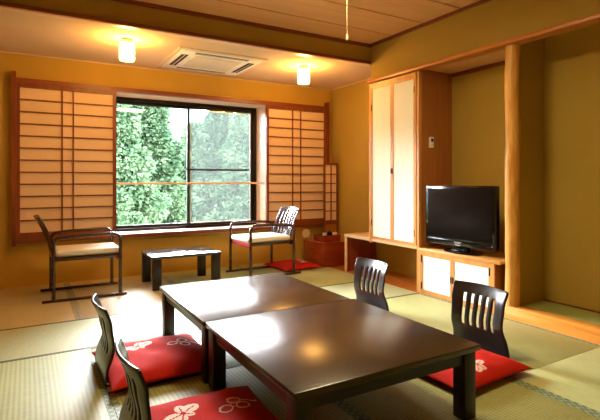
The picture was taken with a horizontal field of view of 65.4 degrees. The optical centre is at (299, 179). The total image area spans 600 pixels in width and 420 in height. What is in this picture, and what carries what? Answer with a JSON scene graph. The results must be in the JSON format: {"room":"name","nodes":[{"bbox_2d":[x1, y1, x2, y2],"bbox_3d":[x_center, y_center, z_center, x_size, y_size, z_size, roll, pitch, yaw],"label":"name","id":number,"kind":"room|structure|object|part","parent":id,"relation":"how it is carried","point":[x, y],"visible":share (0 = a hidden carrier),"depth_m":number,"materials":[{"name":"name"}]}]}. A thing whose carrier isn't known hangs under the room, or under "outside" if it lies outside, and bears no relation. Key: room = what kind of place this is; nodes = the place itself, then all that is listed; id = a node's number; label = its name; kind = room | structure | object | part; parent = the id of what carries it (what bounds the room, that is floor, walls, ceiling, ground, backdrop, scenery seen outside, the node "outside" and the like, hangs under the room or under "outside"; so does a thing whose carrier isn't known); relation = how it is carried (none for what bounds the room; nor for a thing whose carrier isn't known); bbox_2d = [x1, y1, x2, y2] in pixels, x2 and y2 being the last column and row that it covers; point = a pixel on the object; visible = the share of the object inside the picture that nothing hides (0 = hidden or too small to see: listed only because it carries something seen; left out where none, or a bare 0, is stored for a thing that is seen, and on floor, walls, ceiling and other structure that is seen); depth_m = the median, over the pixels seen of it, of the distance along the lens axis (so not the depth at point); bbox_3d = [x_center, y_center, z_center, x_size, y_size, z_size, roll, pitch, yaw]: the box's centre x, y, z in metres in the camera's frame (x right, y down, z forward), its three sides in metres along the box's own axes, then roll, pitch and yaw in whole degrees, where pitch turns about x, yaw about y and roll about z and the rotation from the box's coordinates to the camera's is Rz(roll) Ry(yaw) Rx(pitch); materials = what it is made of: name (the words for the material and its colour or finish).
{"room":"japanese tatami room","nodes":[
{"label":"japanese tatami room","id":0,"kind":"room"},
{"bbox_2d":[0,52,330,288],"bbox_3d":[-1.779,-0.225,5.805,5.480,2.850,0.220,0,0,-30],"label":"wall","id":1,"kind":"structure","parent":0,"point":[21,265],"depth_m":5.49,"materials":[{"name":"paint"}]},
{"bbox_2d":[11,71,15,246],"bbox_3d":[-3.008,-0.223,4.913,0.042,1.835,0.080,0,0,-30],"label":"trim","id":2,"kind":"structure","parent":1,"relation":"attached to","point":[13,73],"depth_m":4.88,"materials":[{"name":"red wood"}]},
{"bbox_2d":[0,51,331,90],"bbox_3d":[-1.763,-1.344,5.679,5.180,0.012,0.012,0,0,-30],"label":"trim","id":3,"kind":"structure","parent":1,"relation":"attached to","point":[0,51],"depth_m":5.65,"materials":[{"name":"brown wood"}]},
{"bbox_2d":[16,223,322,243],"bbox_3d":[-1.309,0.651,5.913,3.900,0.042,0.064,0,0,-30],"label":"trim","id":4,"kind":"structure","parent":1,"relation":"attached to","point":[25,241],"depth_m":5.67,"materials":[{"name":"red wood"}]},
{"bbox_2d":[16,82,115,239],"bbox_3d":[-2.561,-0.199,5.171,0.988,1.657,0.032,0,0,-30],"label":"screen","id":5,"kind":"object","parent":4,"relation":"on","point":[66,136],"visible":0.86,"depth_m":5.15,"materials":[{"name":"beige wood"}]},
{"bbox_2d":[266,105,325,224],"bbox_3d":[-0.041,-0.199,6.642,0.974,1.657,0.032,0,0,-30],"label":"screen","id":6,"kind":"object","parent":4,"relation":"on","point":[295,137],"visible":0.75,"depth_m":6.62,"materials":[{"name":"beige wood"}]},
{"bbox_2d":[16,77,326,109],"bbox_3d":[-1.309,-1.053,5.913,3.900,0.050,0.064,0,0,-30],"label":"trim","id":7,"kind":"structure","parent":1,"relation":"attached to","point":[21,80],"depth_m":5.69,"materials":[{"name":"red wood"}]},
{"bbox_2d":[116,92,265,233],"bbox_3d":[-1.412,-0.190,6.109,1.980,1.706,0.425,0,0,-30],"label":"window","id":8,"kind":"structure","parent":1,"relation":"in","point":[257,113],"depth_m":6.25,"materials":[{"name":"brown wood"}]},
{"bbox_3d":[-1.899,-0.189,6.027,0.953,1.586,0.025,0,0,-30],"label":"sash","id":9,"kind":"part","parent":8,"relation":"part of","materials":[{"name":"clear glass"}]},
{"bbox_3d":[-1.412,0.649,6.109,1.980,0.028,0.425,0,0,-30],"label":"sill","id":10,"kind":"part","parent":8,"relation":"part of","materials":[{"name":"brown wood"}]},
{"bbox_3d":[-1.347,0.042,5.999,1.940,0.026,0.027,0,0,-30],"label":"safety rail","id":11,"kind":"part","parent":8,"relation":"part of","materials":[{"name":"brown wood"}]},
{"bbox_3d":[-1.095,-0.189,6.456,0.948,1.586,0.025,0,0,-30],"label":"sash","id":12,"kind":"part","parent":8,"relation":"part of","materials":[{"name":"clear glass"}]},
{"bbox_3d":[-1.081,-0.180,6.431,0.872,1.510,0.012,0,0,-30],"label":"screen frame","id":13,"kind":"part","parent":8,"relation":"part of","materials":[{"name":"metal"}]},
{"bbox_2d":[0,9,370,88],"bbox_3d":[-1.401,-1.380,5.059,5.180,0.060,1.450,0,0,-30],"label":"ceiling","id":14,"kind":"structure","parent":0,"point":[20,32],"depth_m":4.84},
{"bbox_2d":[119,37,134,61],"bbox_3d":[-1.656,-1.248,4.476,0.136,0.205,0.136,0,0,-30],"label":"ceiling lamp","id":15,"kind":"object","parent":14,"relation":"attached to","point":[126,48],"visible":1,"depth_m":4.43,"materials":[{"name":"white glass"}]},
{"bbox_2d":[158,46,268,75],"bbox_3d":[-1.016,-1.337,5.370,1.000,0.026,0.920,0,0,-30],"label":"air conditioner","id":16,"kind":"object","parent":14,"relation":"attached to","point":[184,58],"visible":1,"depth_m":5.25,"materials":[{"name":"beige plastic"}]},
{"bbox_2d":[169,54,187,64],"bbox_3d":[-1.346,-1.329,5.178,0.075,0.001,0.520,0,0,-30],"label":"vent","id":17,"kind":"object","parent":16,"relation":"attached to","point":[177,60],"depth_m":5.16,"materials":[{"name":"beige plastic"}]},
{"bbox_2d":[177,67,224,73],"bbox_3d":[-1.194,-1.329,5.677,0.600,0.001,0.060,0,0,-30],"label":"outlet","id":18,"kind":"object","parent":16,"relation":"attached to","point":[185,68],"depth_m":5.67,"materials":[{"name":"beige plastic"}]},
{"bbox_2d":[183,56,241,71],"bbox_3d":[-1.016,-1.327,5.370,0.540,0.005,0.500,0,0,-30],"label":"grille","id":19,"kind":"object","parent":16,"relation":"attached to","point":[199,62],"depth_m":5.31,"materials":[{"name":"beige plastic"}]},
{"bbox_2d":[196,53,248,60],"bbox_3d":[-0.837,-1.329,5.064,0.600,0.001,0.060,0,0,-30],"label":"outlet","id":20,"kind":"object","parent":16,"relation":"attached to","point":[200,54],"depth_m":5.05,"materials":[{"name":"beige plastic"}]},
{"bbox_2d":[233,63,253,72],"bbox_3d":[-0.685,-1.329,5.563,0.075,0.001,0.520,0,0,-30],"label":"outlet","id":21,"kind":"object","parent":16,"relation":"attached to","point":[245,66],"depth_m":5.53,"materials":[{"name":"beige plastic"}]},
{"bbox_2d":[298,65,308,83],"bbox_3d":[0.045,-1.248,5.538,0.136,0.205,0.136,0,0,-30],"label":"ceiling lamp","id":22,"kind":"object","parent":14,"relation":"attached to","point":[303,73],"visible":1,"depth_m":5.49,"materials":[{"name":"white glass"}]},
{"bbox_2d":[0,0,370,65],"bbox_3d":[-1.023,-1.500,4.411,5.180,0.300,0.050,0,0,-30],"label":"ceiling beam","id":23,"kind":"structure","parent":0,"point":[108,9],"depth_m":4.41,"materials":[{"name":"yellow paint"}]},
{"bbox_2d":[0,1,370,65],"bbox_3d":[-1.212,-1.364,4.258,4.700,0.032,0.022,0,0,-30],"label":"trim","id":24,"kind":"structure","parent":23,"relation":"attached to","point":[2,3],"depth_m":4.25,"materials":[{"name":"red wood"}]},
{"bbox_2d":[109,0,370,47],"bbox_3d":[-1.207,-1.562,4.263,4.712,0.036,0.020,0,0,-30],"label":"trim","id":25,"kind":"structure","parent":23,"relation":"attached to","point":[132,2],"depth_m":4.59,"materials":[{"name":"red wood"}]},
{"bbox_2d":[136,0,479,43],"bbox_3d":[0.195,-1.610,1.908,4.760,0.060,5.500,0,0,-30],"label":"ceiling","id":26,"kind":"structure","parent":0,"point":[364,21],"depth_m":4.41,"materials":[{"name":"brown wood"}]},
{"bbox_2d":[323,163,337,233],"bbox_3d":[0.446,0.447,6.744,0.240,1.383,0.024,0,0,-30],"label":"screen","id":27,"kind":"object","parent":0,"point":[330,170],"visible":0.84,"depth_m":6.74,"materials":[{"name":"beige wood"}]},
{"bbox_3d":[0.444,0.858,6.743,0.194,0.440,0.006,0,0,-30],"label":"panel","id":28,"kind":"part","parent":27,"relation":"part of","materials":[{"name":"paper"}]},
{"bbox_2d":[303,259,417,292],"bbox_3d":[1.074,1.148,5.449,0.509,0.004,3.268,0,0,-30],"label":"boards","id":29,"kind":"object","parent":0,"point":[395,279],"visible":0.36,"depth_m":5.38,"materials":[{"name":"brown wood"}]},
{"bbox_2d":[344,232,416,271],"bbox_3d":[1.085,0.911,5.452,0.486,0.470,1.276,0,0,-30],"label":"wall shelf","id":30,"kind":"object","parent":29,"relation":"on","point":[357,245],"visible":0.56,"depth_m":5.89,"materials":[{"name":"brown wood"}]},
{"bbox_3d":[0.577,0.928,5.863,0.017,0.436,0.035,0,0,-30],"label":"post","id":31,"kind":"part","parent":30,"relation":"part of","materials":[{"name":"brown wood"}]},
{"bbox_3d":[0.784,0.928,5.987,0.466,0.436,0.026,0,0,-30],"label":"panel","id":32,"kind":"part","parent":30,"relation":"part of","materials":[{"name":"brown wood"}]},
{"bbox_2d":[418,245,504,313],"bbox_3d":[1.655,0.916,4.457,0.503,0.459,0.950,0,0,-30],"label":"base cabinet","id":33,"kind":"object","parent":29,"relation":"on","point":[439,269],"visible":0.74,"depth_m":4.37,"materials":[{"name":"brown wood"}]},
{"bbox_3d":[1.329,0.925,4.555,0.022,0.387,0.395,0,0,-30],"label":"cabinet door","id":34,"kind":"part","parent":33,"relation":"part of","materials":[{"name":"white paper"}]},
{"bbox_3d":[1.328,0.929,4.554,0.006,0.339,0.357,0,0,-30],"label":"paper panel","id":35,"kind":"part","parent":33,"relation":"part of","materials":[{"name":"white paper"}]},
{"bbox_2d":[426,185,499,255],"bbox_3d":[1.540,0.369,4.414,0.232,0.635,0.808,0,0,-31],"label":"television","id":36,"kind":"object","parent":33,"relation":"on","point":[463,218],"visible":1,"depth_m":4.33,"materials":[{"name":"black plastic"}]},
{"bbox_3d":[1.538,0.925,4.198,0.022,0.387,0.419,0,0,-30],"label":"cabinet door","id":37,"kind":"part","parent":33,"relation":"part of","materials":[{"name":"white paper"}]},
{"bbox_3d":[1.536,0.929,4.197,0.006,0.339,0.381,0,0,-30],"label":"paper panel","id":38,"kind":"part","parent":33,"relation":"part of","materials":[{"name":"white paper"}]},
{"bbox_2d":[422,70,451,246],"bbox_3d":[1.427,0.006,4.900,0.454,2.280,0.020,0,0,-30],"label":"wall partition","id":39,"kind":"structure","parent":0,"point":[436,86],"depth_m":4.88,"materials":[{"name":"brown wood"}]},
{"bbox_2d":[417,71,421,292],"bbox_3d":[1.216,0.018,4.771,0.038,2.257,0.030,0,0,-30],"label":"trim","id":40,"kind":"structure","parent":39,"relation":"attached to","point":[419,73],"depth_m":4.76,"materials":[{"name":"brown wood"}]},
{"bbox_2d":[429,137,433,147],"bbox_3d":[1.362,-0.390,4.838,0.052,0.110,0.022,0,0,-30],"label":"remote","id":41,"kind":"object","parent":39,"relation":"attached to","point":[431,139],"visible":1,"depth_m":4.83,"materials":[{"name":"white plastic"}]},
{"bbox_2d":[331,0,599,310],"bbox_3d":[2.071,-0.225,3.872,0.580,2.850,7.000,0,0,-30],"label":"wall","id":42,"kind":"structure","parent":0,"point":[559,83],"depth_m":4.06,"materials":[{"name":"yellow paint"}]},
{"bbox_2d":[324,102,329,162],"bbox_3d":[0.397,-0.223,6.901,0.042,1.835,0.080,0,0,-30],"label":"trim","id":43,"kind":"structure","parent":42,"relation":"attached to","point":[327,104],"depth_m":6.87,"materials":[{"name":"red wood"}]},
{"bbox_2d":[331,78,370,89],"bbox_3d":[0.832,-1.344,6.360,0.012,0.012,1.427,0,0,-30],"label":"trim","id":44,"kind":"structure","parent":42,"relation":"attached to","point":[368,78],"depth_m":6.55,"materials":[{"name":"brown wood"}]},
{"bbox_2d":[369,72,416,245],"bbox_3d":[1.207,-0.193,5.234,0.494,1.835,0.753,0,0,-30],"label":"closet","id":45,"kind":"object","parent":42,"relation":"attached to","point":[393,101],"visible":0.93,"depth_m":5.09,"materials":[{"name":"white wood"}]},
{"bbox_3d":[0.922,-0.202,5.267,0.022,1.744,0.353,0,0,-30],"label":"closet door","id":46,"kind":"part","parent":45,"relation":"part of","materials":[{"name":"white paper"}]},
{"bbox_3d":[0.920,-0.198,5.266,0.006,1.691,0.311,0,0,-30],"label":"paper panel","id":47,"kind":"part","parent":45,"relation":"part of","materials":[{"name":"white paper"}]},
{"bbox_3d":[1.101,-0.202,4.960,0.022,1.744,0.352,0,0,-30],"label":"closet door","id":48,"kind":"part","parent":45,"relation":"part of","materials":[{"name":"white paper"}]},
{"bbox_3d":[1.099,-0.198,4.959,0.006,1.691,0.310,0,0,-30],"label":"paper panel","id":49,"kind":"part","parent":45,"relation":"part of","materials":[{"name":"white paper"}]},
{"bbox_2d":[370,0,490,46],"bbox_3d":[2.205,-1.565,3.070,0.020,0.030,5.480,0,0,-30],"label":"trim","id":50,"kind":"structure","parent":42,"relation":"attached to","point":[480,2],"depth_m":4.60,"materials":[{"name":"red wood"}]},
{"bbox_2d":[451,61,504,77],"bbox_3d":[1.867,-1.115,4.582,0.014,0.039,0.969,0,0,-30],"label":"trim","id":51,"kind":"structure","parent":42,"relation":"attached to","point":[501,63],"depth_m":4.70,"materials":[{"name":"red wood"}]},
{"bbox_2d":[367,13,599,83],"bbox_3d":[1.832,-1.135,3.727,0.122,0.035,3.990,0,0,-30],"label":"trim","id":52,"kind":"structure","parent":42,"relation":"attached to","point":[593,19],"depth_m":3.90,"materials":[{"name":"orange wood"}]},
{"bbox_2d":[504,305,599,344],"bbox_3d":[2.312,1.097,2.988,0.125,0.105,2.230,0,0,-30],"label":"trim","id":53,"kind":"structure","parent":42,"relation":"attached to","point":[590,332],"depth_m":3.54,"materials":[{"name":"orange wood"}]},
{"bbox_2d":[504,44,520,306],"bbox_3d":[1.772,-0.036,3.898,0.125,2.165,0.127,0,0,31],"label":"pillar","id":54,"kind":"structure","parent":53,"relation":"on","point":[512,51],"depth_m":3.85,"materials":[{"name":"brown wood"}]},
{"bbox_2d":[543,299,599,312],"bbox_3d":[2.690,1.051,3.176,0.011,0.012,2.174,0,0,-30],"label":"trim","id":55,"kind":"structure","parent":42,"relation":"attached to","point":[543,299],"depth_m":3.89,"materials":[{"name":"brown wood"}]},
{"bbox_2d":[430,49,504,73],"bbox_3d":[1.508,-1.153,4.806,0.410,0.035,1.719,0,0,-30],"label":"ceiling","id":56,"kind":"structure","parent":0,"point":[497,56],"depth_m":4.55,"materials":[{"name":"brown wood"}]},
{"bbox_2d":[522,300,599,324],"bbox_3d":[2.537,1.104,3.087,0.363,0.092,2.174,0,0,-30],"label":"floor","id":57,"kind":"structure","parent":0,"point":[580,314],"depth_m":3.76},
{"bbox_3d":[-0.002,1.180,2.662,5.180,0.059,7.000,0,0,-30],"label":"floor","id":58,"kind":"structure","parent":0,"visible":0},
{"bbox_2d":[0,283,79,329],"bbox_3d":[-2.638,1.145,4.257,1.013,0.012,1.581,0,0,-30],"label":"mat","id":59,"kind":"object","parent":58,"relation":"on","point":[19,306],"visible":0.85,"depth_m":4.18,"materials":[{"name":"beige wicker"}]},
{"bbox_2d":[0,348,117,419],"bbox_3d":[-1.420,1.145,2.170,1.013,0.012,1.728,0,0,-30],"label":"mat","id":60,"kind":"object","parent":58,"relation":"on","point":[67,385],"visible":1,"depth_m":2.53,"materials":[{"name":"beige wicker"}]},
{"bbox_2d":[0,308,199,362],"bbox_3d":[-1.875,1.145,3.346,2.633,0.012,0.758,0,0,-30],"label":"mat","id":61,"kind":"object","parent":58,"relation":"on","point":[20,343],"visible":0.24,"depth_m":3.49,"materials":[{"name":"beige wicker"}]},
{"bbox_2d":[66,274,173,318],"bbox_3d":[-1.764,1.145,4.768,1.008,0.012,1.581,0,0,-30],"label":"mat","id":62,"kind":"object","parent":58,"relation":"on","point":[140,296],"visible":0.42,"depth_m":4.57,"materials":[{"name":"beige wicker"}]},
{"bbox_2d":[33,215,126,303],"bbox_3d":[-2.212,0.738,4.689,0.808,0.800,0.573,0,0,-30],"label":"armchair","id":63,"kind":"object","parent":62,"relation":"on","point":[59,253],"visible":1,"depth_m":4.57,"materials":[{"name":"cream fabric"},{"name":"dark brown wood"}]},
{"bbox_3d":[-2.478,0.539,4.534,0.192,0.402,0.437,0,0,-30],"label":"backrest","id":64,"kind":"part","parent":63,"relation":"part of","materials":[{"name":"black wood"}]},
{"bbox_3d":[-2.304,0.813,4.948,0.618,0.612,0.033,0,0,-30],"label":"arm and leg","id":65,"kind":"part","parent":63,"relation":"part of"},
{"bbox_3d":[-2.032,0.813,4.482,0.618,0.612,0.033,0,0,-30],"label":"arm and leg","id":66,"kind":"part","parent":63,"relation":"part of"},
{"bbox_3d":[-2.047,0.744,4.508,0.585,0.040,0.020,0,0,-30],"label":"seat rail","id":67,"kind":"part","parent":63,"relation":"part of","materials":[{"name":"brown wood"}]},
{"bbox_2d":[56,242,118,256],"bbox_3d":[-2.153,0.698,4.724,0.580,0.055,0.470,0,0,-30],"label":"seat cushion","id":68,"kind":"object","parent":63,"relation":"on","point":[98,249],"depth_m":4.58,"materials":[{"name":"beige fabric"}]},
{"bbox_2d":[141,246,220,290],"bbox_3d":[-1.327,0.964,5.200,0.740,0.350,0.560,0,0,-30],"label":"side table","id":69,"kind":"object","parent":62,"relation":"on","point":[156,255],"visible":0.88,"depth_m":5.13,"materials":[{"name":"black paint"}]},
{"bbox_3d":[-1.727,0.978,5.250,0.090,0.322,0.060,0,0,-30],"label":"leg","id":70,"kind":"part","parent":69,"relation":"part of","materials":[{"name":"black wood"}]},
{"bbox_3d":[-1.480,0.978,4.827,0.090,0.322,0.060,0,0,-30],"label":"leg","id":71,"kind":"part","parent":69,"relation":"part of","materials":[{"name":"black wood"}]},
{"bbox_3d":[-1.174,0.978,5.573,0.090,0.322,0.060,0,0,-30],"label":"leg","id":72,"kind":"part","parent":69,"relation":"part of","materials":[{"name":"black wood"}]},
{"bbox_3d":[-0.927,0.978,5.150,0.090,0.322,0.060,0,0,-30],"label":"leg","id":73,"kind":"part","parent":69,"relation":"part of","materials":[{"name":"black wood"}]},
{"bbox_2d":[91,330,241,393],"bbox_3d":[-0.345,1.145,3.339,2.018,0.012,0.793,0,0,-30],"label":"mat","id":74,"kind":"object","parent":58,"relation":"on","point":[231,362],"visible":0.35,"depth_m":2.90,"materials":[{"name":"beige wicker"}]},
{"bbox_2d":[91,293,114,386],"bbox_3d":[-1.022,0.922,2.837,0.446,0.432,0.450,0,0,-30],"label":"chair","id":75,"kind":"object","parent":74,"relation":"on","point":[105,349],"visible":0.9,"depth_m":2.64,"materials":[{"name":"brown wood"}]},
{"bbox_2d":[92,334,227,391],"bbox_3d":[-0.878,1.081,2.874,0.655,0.102,0.655,0,0,-32],"label":"floor cushion","id":76,"kind":"object","parent":75,"relation":"on","point":[164,357],"visible":0.72,"depth_m":2.72,"materials":[{"name":"red fabric"}]},
{"bbox_2d":[159,273,349,383],"bbox_3d":[-0.350,0.962,3.273,1.011,0.354,1.002,0,0,-30],"label":"table","id":77,"kind":"object","parent":74,"relation":"on","point":[200,303],"visible":0.59,"depth_m":3.18,"materials":[{"name":"black paint"}]},
{"bbox_3d":[-0.966,0.976,3.431,0.075,0.326,0.075,0,0,-30],"label":"leg","id":78,"kind":"part","parent":77,"relation":"part of","materials":[{"name":"black wood"}]},
{"bbox_3d":[-0.515,0.976,2.658,0.075,0.326,0.075,0,0,-30],"label":"leg","id":79,"kind":"part","parent":77,"relation":"part of","materials":[{"name":"black wood"}]},
{"bbox_2d":[162,266,256,284],"bbox_3d":[-0.891,1.145,5.277,1.008,0.012,1.581,0,0,-30],"label":"mat","id":80,"kind":"object","parent":58,"relation":"on","point":[190,276],"visible":0.2,"depth_m":5.58,"materials":[{"name":"green wicker"}]},
{"bbox_2d":[109,366,363,419],"bbox_3d":[-0.162,1.145,2.024,1.008,0.012,1.658,0,0,-30],"label":"mat","id":81,"kind":"object","parent":58,"relation":"on","point":[161,393],"visible":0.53,"depth_m":2.48,"materials":[{"name":"green wicker"}]},
{"bbox_2d":[115,337,151,419],"bbox_3d":[-0.559,0.922,2.024,0.446,0.432,0.450,0,0,-30],"label":"chair","id":82,"kind":"object","parent":81,"relation":"on","point":[136,405],"visible":0.94,"depth_m":1.86,"materials":[{"name":"brown wood"}]},
{"bbox_2d":[150,386,278,419],"bbox_3d":[-0.402,1.081,2.058,0.650,0.103,0.650,0,0,-29],"label":"floor cushion","id":83,"kind":"object","parent":82,"relation":"on","point":[233,403],"visible":0.92,"depth_m":2.13,"materials":[{"name":"red fabric"}]},
{"bbox_2d":[205,299,480,419],"bbox_3d":[0.169,0.962,2.407,1.024,0.354,1.005,0,0,-30],"label":"table","id":84,"kind":"object","parent":81,"relation":"on","point":[310,357],"visible":1,"depth_m":2.21,"materials":[{"name":"black paint"}]},
{"bbox_3d":[-0.454,0.976,2.564,0.075,0.326,0.075,0,0,-30],"label":"leg","id":85,"kind":"part","parent":84,"relation":"part of","materials":[{"name":"black wood"}]},
{"bbox_3d":[-0.001,0.976,1.788,0.075,0.326,0.075,0,0,-30],"label":"leg","id":86,"kind":"part","parent":84,"relation":"part of","materials":[{"name":"black wood"}]},
{"bbox_3d":[0.791,0.976,2.251,0.075,0.326,0.075,0,0,-30],"label":"leg","id":87,"kind":"part","parent":84,"relation":"part of","materials":[{"name":"black wood"}]},
{"bbox_2d":[238,259,370,286],"bbox_3d":[-0.013,1.145,5.789,1.021,0.012,1.581,0,0,-30],"label":"mat","id":88,"kind":"object","parent":58,"relation":"on","point":[318,276],"visible":0.48,"depth_m":5.64,"materials":[{"name":"green wicker"}]},
{"bbox_2d":[226,206,300,275],"bbox_3d":[-0.423,0.738,5.742,0.808,0.800,0.573,0,0,-33],"label":"armchair","id":89,"kind":"object","parent":88,"relation":"on","point":[249,240],"visible":0.99,"depth_m":5.70,"materials":[{"name":"cream fabric"},{"name":"dark brown wood"}]},
{"bbox_3d":[-0.695,0.755,5.564,0.022,0.057,0.500,0,0,-33],"label":"rail","id":90,"kind":"part","parent":89,"relation":"part of","materials":[{"name":"red fabric"}]},
{"bbox_3d":[-0.614,0.813,5.939,0.618,0.612,0.033,0,0,-33],"label":"arm and leg","id":91,"kind":"part","parent":89,"relation":"part of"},
{"bbox_2d":[231,232,289,242],"bbox_3d":[-0.481,0.698,5.704,0.580,0.055,0.470,0,0,-33],"label":"seat cushion","id":92,"kind":"object","parent":89,"relation":"on","point":[273,237],"depth_m":5.59,"materials":[{"name":"beige fabric"}]},
{"bbox_3d":[-0.335,0.744,5.513,0.585,0.040,0.020,0,0,-33],"label":"seat rail","id":93,"kind":"part","parent":89,"relation":"part of","materials":[{"name":"brown wood"}]},
{"bbox_3d":[-0.318,0.813,5.488,0.618,0.612,0.033,0,0,-33],"label":"arm and leg","id":94,"kind":"part","parent":89,"relation":"part of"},
{"bbox_3d":[-0.166,0.539,5.911,0.192,0.402,0.437,0,0,-33],"label":"backrest","id":95,"kind":"part","parent":89,"relation":"part of","materials":[{"name":"black wood"}]},
{"bbox_2d":[263,259,321,270],"bbox_3d":[-0.104,1.102,6.111,0.560,0.082,0.560,0,0,-34],"label":"floor cushion","id":96,"kind":"object","parent":88,"relation":"on","point":[285,265],"visible":0.94,"depth_m":5.98,"materials":[{"name":"red fabric"}]},
{"bbox_2d":[303,239,344,267],"bbox_3d":[0.319,0.982,6.369,0.385,0.314,0.492,0,0,-30],"label":"wooden chest","id":97,"kind":"object","parent":88,"relation":"on","point":[324,254],"visible":0.84,"depth_m":6.19,"materials":[{"name":"red wood"}]},
{"bbox_2d":[302,229,309,238],"bbox_3d":[0.086,0.914,6.598,0.128,0.449,0.008,0,0,-30],"label":"round fan","id":98,"kind":"object","parent":97,"relation":"on","point":[306,232],"visible":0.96,"depth_m":6.60,"materials":[{"name":"beige paper"}]},
{"bbox_3d":[0.169,0.921,6.281,0.006,0.125,0.420,0,0,-30],"label":"drawer","id":99,"kind":"part","parent":97,"relation":"part of","materials":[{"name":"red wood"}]},
{"bbox_3d":[0.169,1.056,6.281,0.006,0.125,0.420,0,0,-30],"label":"drawer","id":100,"kind":"part","parent":97,"relation":"part of","materials":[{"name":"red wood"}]},
{"bbox_3d":[0.325,0.832,6.373,0.372,0.014,0.492,0,0,-30],"label":"lid","id":101,"kind":"part","parent":97,"relation":"part of","materials":[{"name":"red wood"}]},
{"bbox_2d":[314,234,340,241],"bbox_3d":[0.368,0.782,6.363,0.280,0.085,0.240,0,0,-30],"label":"box","id":102,"kind":"object","parent":97,"relation":"on","point":[317,237],"visible":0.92,"depth_m":6.27,"materials":[{"name":"red wood"}]},
{"bbox_2d":[319,280,417,298],"bbox_3d":[0.141,1.145,4.523,2.031,0.012,0.758,0,0,-30],"label":"mat","id":103,"kind":"object","parent":58,"relation":"on","point":[344,289],"visible":0.15,"depth_m":4.82,"materials":[{"name":"green wicker"}]},
{"bbox_2d":[339,376,599,419],"bbox_3d":[0.710,1.145,2.533,1.008,0.012,1.658,0,0,-30],"label":"mat","id":104,"kind":"object","parent":58,"relation":"on","point":[422,398],"visible":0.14,"depth_m":2.37,"materials":[{"name":"green wicker"}]},
{"bbox_2d":[386,293,599,376],"bbox_3d":[1.205,1.145,3.702,1.021,0.012,1.728,0,0,-30],"label":"mat","id":105,"kind":"object","parent":58,"relation":"on","point":[534,347],"visible":0.48,"depth_m":3.47,"materials":[{"name":"green wicker"}]},
{"bbox_2d":[354,257,388,310],"bbox_3d":[0.483,0.922,4.027,0.446,0.432,0.450,0,0,-30],"label":"chair","id":106,"kind":"object","parent":105,"relation":"on","point":[363,295],"visible":0.77,"depth_m":4.12,"materials":[{"name":"brown wood"}]},
{"bbox_2d":[451,280,509,357],"bbox_3d":[1.055,0.922,3.047,0.446,0.432,0.450,0,0,-30],"label":"chair","id":107,"kind":"object","parent":105,"relation":"on","point":[495,342],"visible":0.73,"depth_m":3.12,"materials":[{"name":"brown wood"}]},
{"bbox_2d":[426,349,532,388],"bbox_3d":[0.935,1.085,2.821,0.620,0.092,0.620,0,0,-33],"label":"floor cushion","id":108,"kind":"object","parent":107,"relation":"on","point":[491,367],"visible":0.27,"depth_m":2.63,"materials":[{"name":"red fabric"}]},
{"bbox_2d":[508,347,599,414],"bbox_3d":[2.075,1.145,2.210,1.021,0.012,1.723,0,0,-30],"label":"mat","id":109,"kind":"object","parent":58,"relation":"on","point":[575,380],"visible":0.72,"depth_m":2.67,"materials":[{"name":"green wicker"}]},
{"label":"outside","id":110,"kind":"structure","parent":0,"visible":0},
{"bbox_3d":[-14.627,3.771,30.020,85.000,8.956,53.400,0,0,-30],"label":"ground","id":111,"kind":"structure","parent":110,"visible":0},
{"bbox_2d":[117,211,147,225],"bbox_3d":[-3.659,4.030,10.553,3.298,6.669,3.253,0,0,39],"label":"bush","id":112,"kind":"object","parent":111,"relation":"on","point":[131,218],"visible":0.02,"depth_m":10.37,"materials":[{"name":"green plant"}]},
{"bbox_2d":[117,104,171,225],"bbox_3d":[-4.474,2.460,11.487,5.012,8.956,4.347,0,0,33],"label":"cedar tree","id":113,"kind":"object","parent":111,"relation":"on","point":[134,164],"visible":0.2,"depth_m":11.22,"materials":[{"name":"green plant"}]},
{"bbox_2d":[132,105,203,221],"bbox_3d":[-4.790,2.324,14.080,5.032,10.317,5.102,0,0,-2],"label":"cedar tree","id":114,"kind":"object","parent":111,"relation":"on","point":[156,136],"visible":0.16,"depth_m":13.64,"materials":[{"name":"green plant"}]},
{"bbox_2d":[158,192,185,223],"bbox_3d":[-3.550,3.862,12.996,3.934,7.030,3.412,0,0,-24],"label":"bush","id":115,"kind":"object","parent":111,"relation":"on","point":[177,214],"visible":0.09,"depth_m":12.79,"materials":[{"name":"green plant"}]},
{"bbox_2d":[176,121,203,198],"bbox_3d":[-4.215,2.522,19.009,4.802,9.894,5.537,0,0,9],"label":"cedar tree","id":116,"kind":"object","parent":111,"relation":"on","point":[195,127],"visible":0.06,"depth_m":18.56,"materials":[{"name":"green plant"}]},
{"bbox_2d":[179,111,244,221],"bbox_3d":[-2.919,2.275,17.195,5.154,10.421,5.083,0,0,-19],"label":"cedar tree","id":117,"kind":"object","parent":111,"relation":"on","point":[213,134],"visible":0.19,"depth_m":16.35,"materials":[{"name":"green plant"}]},
{"bbox_2d":[202,113,249,221],"bbox_3d":[-1.799,2.473,15.997,5.595,9.998,4.853,0,0,-35],"label":"cedar tree","id":118,"kind":"object","parent":111,"relation":"on","point":[236,154],"visible":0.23,"depth_m":15.47,"materials":[{"name":"green plant"}]},
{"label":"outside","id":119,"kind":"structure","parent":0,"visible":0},
{"bbox_2d":[167,108,205,141],"bbox_3d":[-50.408,-10.596,86.366,180.000,37.012,80.000,0,0,-30],"label":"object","id":120,"kind":"structure","parent":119,"point":[178,116],"depth_m":104.72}
]}

